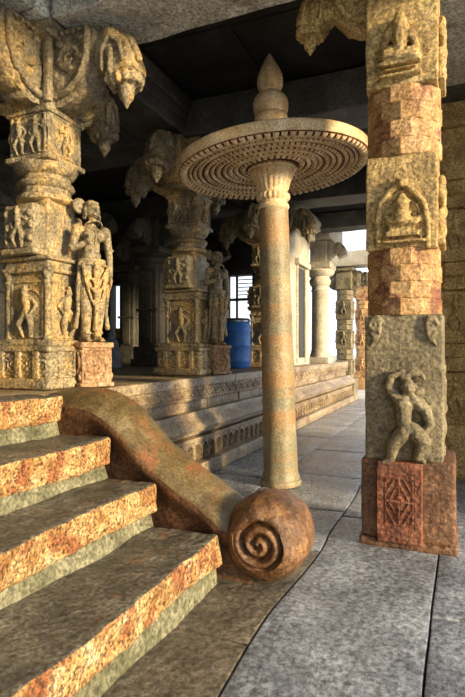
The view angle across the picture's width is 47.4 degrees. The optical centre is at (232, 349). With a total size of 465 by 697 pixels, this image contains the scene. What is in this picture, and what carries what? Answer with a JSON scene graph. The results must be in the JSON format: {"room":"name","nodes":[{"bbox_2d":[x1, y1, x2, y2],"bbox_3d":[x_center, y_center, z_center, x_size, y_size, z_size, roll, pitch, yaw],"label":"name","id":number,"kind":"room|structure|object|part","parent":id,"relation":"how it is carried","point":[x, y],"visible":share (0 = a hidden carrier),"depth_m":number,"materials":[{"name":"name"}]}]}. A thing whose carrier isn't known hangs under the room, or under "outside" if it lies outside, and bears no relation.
{"room":"house of worship","nodes":[
{"label":"house of worship","id":0,"kind":"room"},
{"bbox_2d":[100,234,255,346],"bbox_3d":[-2.362,-1.526,16.597,8.750,3.748,0.350,0,0,23],"label":"wall","id":1,"kind":"structure","parent":0,"point":[239,263],"depth_m":15.45,"materials":[{"name":"stone"}]},
{"bbox_2d":[115,328,119,337],"bbox_3d":[-3.671,-0.545,17.133,0.270,0.320,0.270,0,0,23],"label":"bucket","id":2,"kind":"object","parent":1,"relation":"on","point":[117,330],"visible":0.62,"depth_m":17.03,"materials":[{"name":"yellow plastic"}]},
{"bbox_2d":[229,276,251,317],"bbox_3d":[0.246,-1.373,15.481,0.812,1.590,0.080,0,0,23],"label":"window","id":3,"kind":"structure","parent":1,"relation":"in","point":[236,299],"depth_m":15.49,"materials":[{"name":"metal"}]},
{"bbox_2d":[0,0,367,243],"bbox_3d":[-3.837,-3.555,6.665,13.750,0.289,21.300,0,0,23],"label":"ceiling","id":4,"kind":"structure","parent":0,"point":[227,56],"depth_m":6.22,"materials":[{"name":"black stone"}]},
{"bbox_2d":[318,209,365,232],"bbox_3d":[3.999,-3.189,12.665,3.880,0.394,0.563,0,0,23],"label":"beam","id":5,"kind":"structure","parent":4,"relation":"attached to","point":[345,221],"depth_m":12.97,"materials":[{"name":"grey stone"}]},
{"bbox_2d":[439,0,464,86],"bbox_3d":[2.175,-3.150,4.900,0.614,0.472,2.012,0,0,23],"label":"beam","id":6,"kind":"structure","parent":4,"relation":"attached to","point":[453,11],"depth_m":4.99,"materials":[{"name":"grey stone"}]},
{"bbox_2d":[102,399,464,696],"bbox_3d":[2.404,1.573,6.852,5.146,0.152,18.532,0,0,23],"label":"floor","id":7,"kind":"structure","parent":0,"point":[353,620],"depth_m":2.96,"materials":[{"name":"stone"}]},
{"bbox_2d":[0,394,221,696],"bbox_3d":[-1.582,0.920,1.872,1.622,1.210,4.027,0,0,23],"label":"stone staircase","id":8,"kind":"structure","parent":7,"relation":"on","point":[89,584],"depth_m":2.81,"materials":[{"name":"stone"}]},
{"bbox_2d":[0,362,356,471],"bbox_3d":[-4.495,0.925,9.592,10.263,1.157,18.184,0,0,23],"label":"stone platform","id":9,"kind":"object","parent":7,"relation":"on","point":[216,420],"visible":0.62,"depth_m":7.17,"materials":[{"name":"beige stone"}]},
{"bbox_2d":[0,155,19,339],"bbox_3d":[-3.572,-1.278,8.126,1.403,3.257,1.420,0,0,-22],"label":"pillar","id":10,"kind":"structure","parent":9,"relation":"on","point":[9,178],"depth_m":7.88,"materials":[{"name":"stone"}]},
{"bbox_2d":[0,7,146,389],"bbox_3d":[-1.754,-1.280,4.998,1.623,3.251,1.628,0,0,-22],"label":"carved pillar","id":11,"kind":"structure","parent":9,"relation":"on","point":[54,80],"depth_m":4.72,"materials":[{"name":"stone"}]},
{"bbox_3d":[-2.306,-2.534,5.229,0.866,0.688,0.334,0,0,23],"label":"bracket arm","id":12,"kind":"part","parent":11,"relation":"part of","materials":[{"name":"stone"}]},
{"bbox_2d":[0,0,32,11],"bbox_3d":[-2.671,-3.128,3.187,0.818,0.460,3.209,0,0,23],"label":"beam","id":13,"kind":"structure","parent":11,"relation":"on","point":[17,5],"depth_m":4.47,"materials":[{"name":"grey stone"}]},
{"bbox_3d":[-1.990,-2.530,4.442,0.338,0.691,0.875,0,0,23],"label":"bracket arm","id":14,"kind":"part","parent":11,"relation":"part of","materials":[{"name":"stone"}]},
{"bbox_2d":[18,0,66,29],"bbox_3d":[-5.535,-3.135,6.566,8.716,0.465,0.775,0,0,23],"label":"beam","id":15,"kind":"structure","parent":11,"relation":"on","point":[41,9],"depth_m":4.61,"materials":[{"name":"grey stone"}]},
{"bbox_3d":[-1.757,-1.532,4.995,0.581,0.360,0.581,0,0,23],"label":"neck moulding","id":16,"kind":"part","parent":11,"relation":"part of","materials":[{"name":"stone"}]},
{"bbox_3d":[-1.206,-2.534,4.764,0.877,0.688,0.333,0,0,23],"label":"bracket arm","id":17,"kind":"part","parent":11,"relation":"part of","materials":[{"name":"stone"}]},
{"bbox_3d":[-1.525,-2.533,5.546,0.346,0.696,0.872,0,0,23],"label":"bracket arm","id":18,"kind":"part","parent":11,"relation":"part of","materials":[{"name":"stone"}]},
{"bbox_2d":[90,130,118,157],"bbox_3d":[-1.408,-2.263,5.824,0.321,0.304,0.320,0,0,23],"label":"pendant","id":19,"kind":"object","parent":11,"relation":"attached to","point":[104,138],"depth_m":5.76,"materials":[{"name":"stone"}]},
{"bbox_2d":[108,68,144,108],"bbox_3d":[-0.927,-2.263,4.646,0.320,0.303,0.321,0,0,23],"label":"pendant","id":20,"kind":"object","parent":11,"relation":"attached to","point":[124,82],"depth_m":4.58,"materials":[{"name":"stone"}]},
{"bbox_2d":[106,51,189,140],"bbox_3d":[-1.288,-3.140,6.317,0.771,0.493,1.973,0,0,23],"label":"beam","id":21,"kind":"structure","parent":11,"relation":"on","point":[161,104],"depth_m":6.59,"materials":[{"name":"grey stone"}]},
{"bbox_2d":[52,0,292,44],"bbox_3d":[0.360,-3.125,4.112,3.984,0.463,0.675,0,0,24],"label":"beam","id":22,"kind":"structure","parent":11,"relation":"on","point":[146,21],"depth_m":4.58,"materials":[{"name":"grey stone"}]},
{"bbox_2d":[68,198,114,386],"bbox_3d":[-1.317,-0.538,4.970,0.461,1.765,0.332,0,0,-40],"label":"statue","id":23,"kind":"object","parent":9,"relation":"on","point":[94,280],"visible":0.97,"depth_m":4.89,"materials":[{"name":"stone"}]},
{"bbox_2d":[74,211,117,250],"bbox_3d":[-3.236,-1.278,11.240,1.403,3.257,1.420,0,0,-22],"label":"pillar","id":24,"kind":"structure","parent":9,"relation":"on","point":[107,220],"depth_m":10.91,"materials":[{"name":"stone"}]},
{"bbox_2d":[105,332,121,368],"bbox_3d":[-2.334,0.000,10.100,0.406,0.700,0.386,0,0,23],"label":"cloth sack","id":25,"kind":"object","parent":9,"relation":"on","point":[116,356],"visible":0.59,"depth_m":10.01,"materials":[{"name":"fabric"}]},
{"bbox_2d":[102,242,140,362],"bbox_3d":[-2.776,-1.278,14.518,1.403,3.257,1.420,0,0,-22],"label":"pillar","id":26,"kind":"structure","parent":9,"relation":"on","point":[128,269],"depth_m":14.25,"materials":[{"name":"stone"}]},
{"bbox_2d":[117,216,173,365],"bbox_3d":[-1.802,-1.278,11.937,1.403,3.257,1.420,0,0,-22],"label":"pillar","id":27,"kind":"structure","parent":9,"relation":"on","point":[151,240],"depth_m":11.68,"materials":[{"name":"stone"}]},
{"bbox_2d":[99,168,365,228],"bbox_3d":[-1.183,-3.145,11.731,12.712,0.486,0.677,0,0,23],"label":"beam","id":28,"kind":"structure","parent":27,"relation":"on","point":[352,190],"depth_m":10.82,"materials":[{"name":"grey stone"}]},
{"bbox_2d":[124,129,225,375],"bbox_3d":[-0.611,-1.280,7.554,1.623,3.251,1.628,0,0,-22],"label":"carved pillar","id":29,"kind":"structure","parent":9,"relation":"on","point":[186,350],"depth_m":7.30,"materials":[{"name":"stone"}]},
{"bbox_2d":[125,187,146,207],"bbox_3d":[-1.443,-2.264,7.901,0.321,0.302,0.321,0,0,23],"label":"pendant","id":30,"kind":"object","parent":29,"relation":"attached to","point":[136,193],"depth_m":7.83,"materials":[{"name":"stone"}]},
{"bbox_3d":[-1.163,-2.534,7.786,0.866,0.688,0.334,0,0,23],"label":"bracket arm","id":31,"kind":"part","parent":29,"relation":"part of","materials":[{"name":"stone"}]},
{"bbox_2d":[144,156,168,183],"bbox_3d":[-0.964,-2.263,6.722,0.309,0.302,0.308,0,0,-21],"label":"pendant","id":32,"kind":"object","parent":29,"relation":"attached to","point":[157,165],"depth_m":6.66,"materials":[{"name":"stone"}]},
{"bbox_3d":[-0.847,-2.530,6.999,0.338,0.691,0.875,0,0,23],"label":"bracket arm","id":33,"kind":"part","parent":29,"relation":"part of","materials":[{"name":"stone"}]},
{"bbox_3d":[-0.614,-1.532,7.552,0.581,0.360,0.581,0,0,23],"label":"neck moulding","id":34,"kind":"part","parent":29,"relation":"part of","materials":[{"name":"stone"}]},
{"bbox_3d":[-0.382,-2.533,8.102,0.346,0.696,0.872,0,0,23],"label":"bracket arm","id":35,"kind":"part","parent":29,"relation":"part of","materials":[{"name":"stone"}]},
{"bbox_2d":[210,198,225,215],"bbox_3d":[-0.265,-2.263,8.381,0.321,0.304,0.320,0,0,23],"label":"pendant","id":36,"kind":"object","parent":29,"relation":"attached to","point":[216,202],"depth_m":8.32,"materials":[{"name":"stone"}]},
{"bbox_2d":[0,65,464,171],"bbox_3d":[-2.585,-3.145,8.405,12.713,0.487,0.696,0,0,23],"label":"beam","id":37,"kind":"structure","parent":29,"relation":"on","point":[342,96],"depth_m":6.84,"materials":[{"name":"grey stone"}]},
{"bbox_2d":[230,198,258,205],"bbox_3d":[-0.036,-3.140,9.289,0.774,0.494,2.829,0,0,23],"label":"beam","id":38,"kind":"structure","parent":29,"relation":"on","point":[243,202],"depth_m":10.35,"materials":[{"name":"stone"}]},
{"bbox_2d":[203,250,231,374],"bbox_3d":[-0.214,-0.538,7.533,0.461,1.765,0.332,0,0,-40],"label":"statue","id":39,"kind":"object","parent":9,"relation":"on","point":[218,298],"visible":0.93,"depth_m":7.45,"materials":[{"name":"stone"}]},
{"bbox_2d":[205,242,230,267],"bbox_3d":[-0.891,-1.278,14.483,1.403,3.257,1.420,0,0,-22],"label":"pillar","id":40,"kind":"structure","parent":9,"relation":"on","point":[212,246],"depth_m":14.19,"materials":[{"name":"stone"}]},
{"bbox_2d":[223,318,250,367],"bbox_3d":[0.092,-0.131,10.271,0.563,0.955,0.556,0,0,23],"label":"barrel","id":41,"kind":"object","parent":9,"relation":"on","point":[238,337],"visible":0.77,"depth_m":10.03,"materials":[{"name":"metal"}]},
{"bbox_3d":[0.089,-0.578,10.273,0.500,0.060,0.500,0,0,23],"label":"lid","id":42,"kind":"part","parent":41,"relation":"part of","materials":[{"name":"plastic"}]},
{"bbox_3d":[1.032,0.900,10.283,0.519,0.290,12.617,0,0,23],"label":"rolled moulding","id":43,"kind":"part","parent":9,"relation":"part of","materials":[{"name":"stone"}]},
{"bbox_2d":[219,203,316,366],"bbox_3d":[0.698,-1.280,10.942,1.623,3.251,1.628,0,0,-22],"label":"carved pillar","id":44,"kind":"structure","parent":9,"relation":"on","point":[245,225],"depth_m":10.68,"materials":[{"name":"stone"}]},
{"bbox_2d":[219,237,233,250],"bbox_3d":[-0.134,-2.264,11.289,0.321,0.302,0.321,0,0,23],"label":"pendant","id":45,"kind":"object","parent":44,"relation":"attached to","point":[225,240],"depth_m":11.22,"materials":[{"name":"stone"}]},
{"bbox_3d":[0.146,-2.534,11.173,0.866,0.688,0.334,0,0,23],"label":"bracket arm","id":46,"kind":"part","parent":44,"relation":"part of","materials":[{"name":"stone"}]},
{"bbox_2d":[242,222,258,238],"bbox_3d":[0.345,-2.263,10.110,0.309,0.302,0.308,0,0,-21],"label":"pendant","id":47,"kind":"object","parent":44,"relation":"attached to","point":[249,227],"depth_m":10.04,"materials":[{"name":"stone"}]},
{"bbox_3d":[0.462,-2.530,10.387,0.338,0.691,0.875,0,0,23],"label":"bracket arm","id":48,"kind":"part","parent":44,"relation":"part of","materials":[{"name":"stone"}]},
{"bbox_3d":[0.695,-1.532,10.939,0.581,0.360,0.581,0,0,23],"label":"neck moulding","id":49,"kind":"part","parent":44,"relation":"part of","materials":[{"name":"stone"}]},
{"bbox_3d":[1.246,-2.534,10.709,0.877,0.688,0.333,0,0,23],"label":"bracket arm","id":50,"kind":"part","parent":44,"relation":"part of","materials":[{"name":"stone"}]},
{"bbox_2d":[301,228,316,243],"bbox_3d":[1.526,-2.263,10.590,0.320,0.303,0.321,0,0,23],"label":"pendant","id":51,"kind":"object","parent":44,"relation":"attached to","point":[307,233],"depth_m":10.52,"materials":[{"name":"stone"}]},
{"bbox_2d":[309,240,347,362],"bbox_3d":[2.561,-1.268,14.294,1.131,3.251,1.131,0,0,23],"label":"round column","id":52,"kind":"structure","parent":9,"relation":"on","point":[322,252],"depth_m":13.99,"materials":[{"name":"stone"}]},
{"bbox_2d":[309,231,342,248],"bbox_3d":[2.428,-3.140,14.631,0.918,0.493,1.762,0,0,23],"label":"beam","id":53,"kind":"structure","parent":52,"relation":"on","point":[338,236],"depth_m":13.94,"materials":[{"name":"grey stone"}]},
{"bbox_2d":[52,387,314,583],"bbox_3d":[-0.474,0.903,3.833,2.139,1.225,0.529,0,0,23],"label":"stone balustrade","id":54,"kind":"object","parent":7,"relation":"on","point":[268,533],"visible":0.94,"depth_m":3.60,"materials":[{"name":"brown stone"}]},
{"bbox_2d":[176,53,368,488],"bbox_3d":[0.445,-0.904,5.946,2.145,4.839,2.151,0,0,26],"label":"pillar","id":55,"kind":"structure","parent":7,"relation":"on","point":[273,157],"depth_m":5.78,"materials":[{"name":"beige stone"}]},
{"bbox_2d":[295,0,458,556],"bbox_3d":[1.137,-0.826,4.341,1.318,4.681,0.703,0,0,23],"label":"carved pillar","id":56,"kind":"structure","parent":7,"relation":"on","point":[409,473],"depth_m":4.00,"materials":[{"name":"brown stone"}]},
{"bbox_2d":[296,24,324,55],"bbox_3d":[0.675,-2.675,4.610,0.256,0.236,0.252,0,0,23],"label":"pendant","id":57,"kind":"object","parent":56,"relation":"attached to","point":[310,35],"depth_m":4.56,"materials":[{"name":"stone"}]},
{"bbox_3d":[0.897,-2.891,4.519,0.701,0.553,0.271,0,0,23],"label":"bracket arm","id":58,"kind":"part","parent":56,"relation":"part of","materials":[{"name":"stone"}]},
{"bbox_3d":[1.260,1.152,4.004,0.333,0.618,0.067,0,0,23],"label":"panel","id":59,"kind":"part","parent":56,"relation":"part of","materials":[{"name":"red stone"}]},
{"bbox_2d":[439,100,464,479],"bbox_3d":[2.763,-0.701,6.542,1.878,4.431,0.840,0,0,23],"label":"wall","id":60,"kind":"structure","parent":7,"relation":"on","point":[452,165],"depth_m":6.26,"materials":[{"name":"stone"}]},
{"bbox_2d":[289,230,314,364],"bbox_3d":[1.396,-1.517,12.538,0.737,3.735,1.698,0,0,23],"label":"wall","id":61,"kind":"structure","parent":0,"point":[299,247],"depth_m":12.08,"materials":[{"name":"paint"}]},
{"bbox_2d":[298,267,303,357],"bbox_3d":[1.576,-0.860,12.469,0.055,2.120,0.673,0,0,23],"label":"door","id":62,"kind":"structure","parent":61,"relation":"in","point":[300,271],"depth_m":12.49,"materials":[{"name":"metal"}]},
{"bbox_2d":[295,258,310,362],"bbox_3d":[1.647,-0.891,12.439,0.133,2.381,1.054,0,0,23],"label":"door frame","id":63,"kind":"structure","parent":61,"relation":"in","point":[299,262],"depth_m":12.67,"materials":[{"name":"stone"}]},
{"bbox_2d":[308,209,320,233],"bbox_3d":[1.816,-3.120,12.534,0.260,0.453,1.896,0,0,23],"label":"trim","id":64,"kind":"structure","parent":61,"relation":"attached to","point":[318,224],"depth_m":12.96,"materials":[{"name":"stone"}]},
{"bbox_2d":[309,355,355,366],"bbox_3d":[14.736,0.981,37.520,26.017,1.206,0.646,0,0,23],"label":"wall","id":65,"kind":"structure","parent":0,"point":[333,356],"depth_m":40.12,"materials":[{"name":"white paint"}]},
{"bbox_2d":[357,389,364,398],"bbox_3d":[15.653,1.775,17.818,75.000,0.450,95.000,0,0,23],"label":"trim","id":66,"kind":"structure","parent":65,"relation":"attached to","point":[361,393],"depth_m":18.46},
{"bbox_2d":[329,267,367,396],"bbox_3d":[3.726,-0.562,17.532,1.878,4.255,0.731,0,0,23],"label":"pillar","id":67,"kind":"structure","parent":66,"relation":"on","point":[345,280],"depth_m":17.29,"materials":[{"name":"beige stone"}]},
{"bbox_2d":[331,250,368,268],"bbox_3d":[5.299,-2.960,16.812,4.512,0.496,0.715,0,0,23],"label":"beam","id":68,"kind":"structure","parent":67,"relation":"on","point":[356,259],"depth_m":17.05,"materials":[{"name":"beige stone"}]},
{"bbox_2d":[353,283,367,389],"bbox_3d":[5.209,-0.594,21.139,1.878,4.320,0.731,0,0,23],"label":"pillar","id":69,"kind":"structure","parent":66,"relation":"on","point":[360,295],"depth_m":20.91,"materials":[{"name":"orange stone"}]},
{"bbox_2d":[246,555,438,696],"bbox_3d":[2.376,1.722,6.921,5.400,0.355,18.600,0,0,23],"label":"joint","id":70,"kind":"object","parent":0,"point":[438,555],"depth_m":2.87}
]}

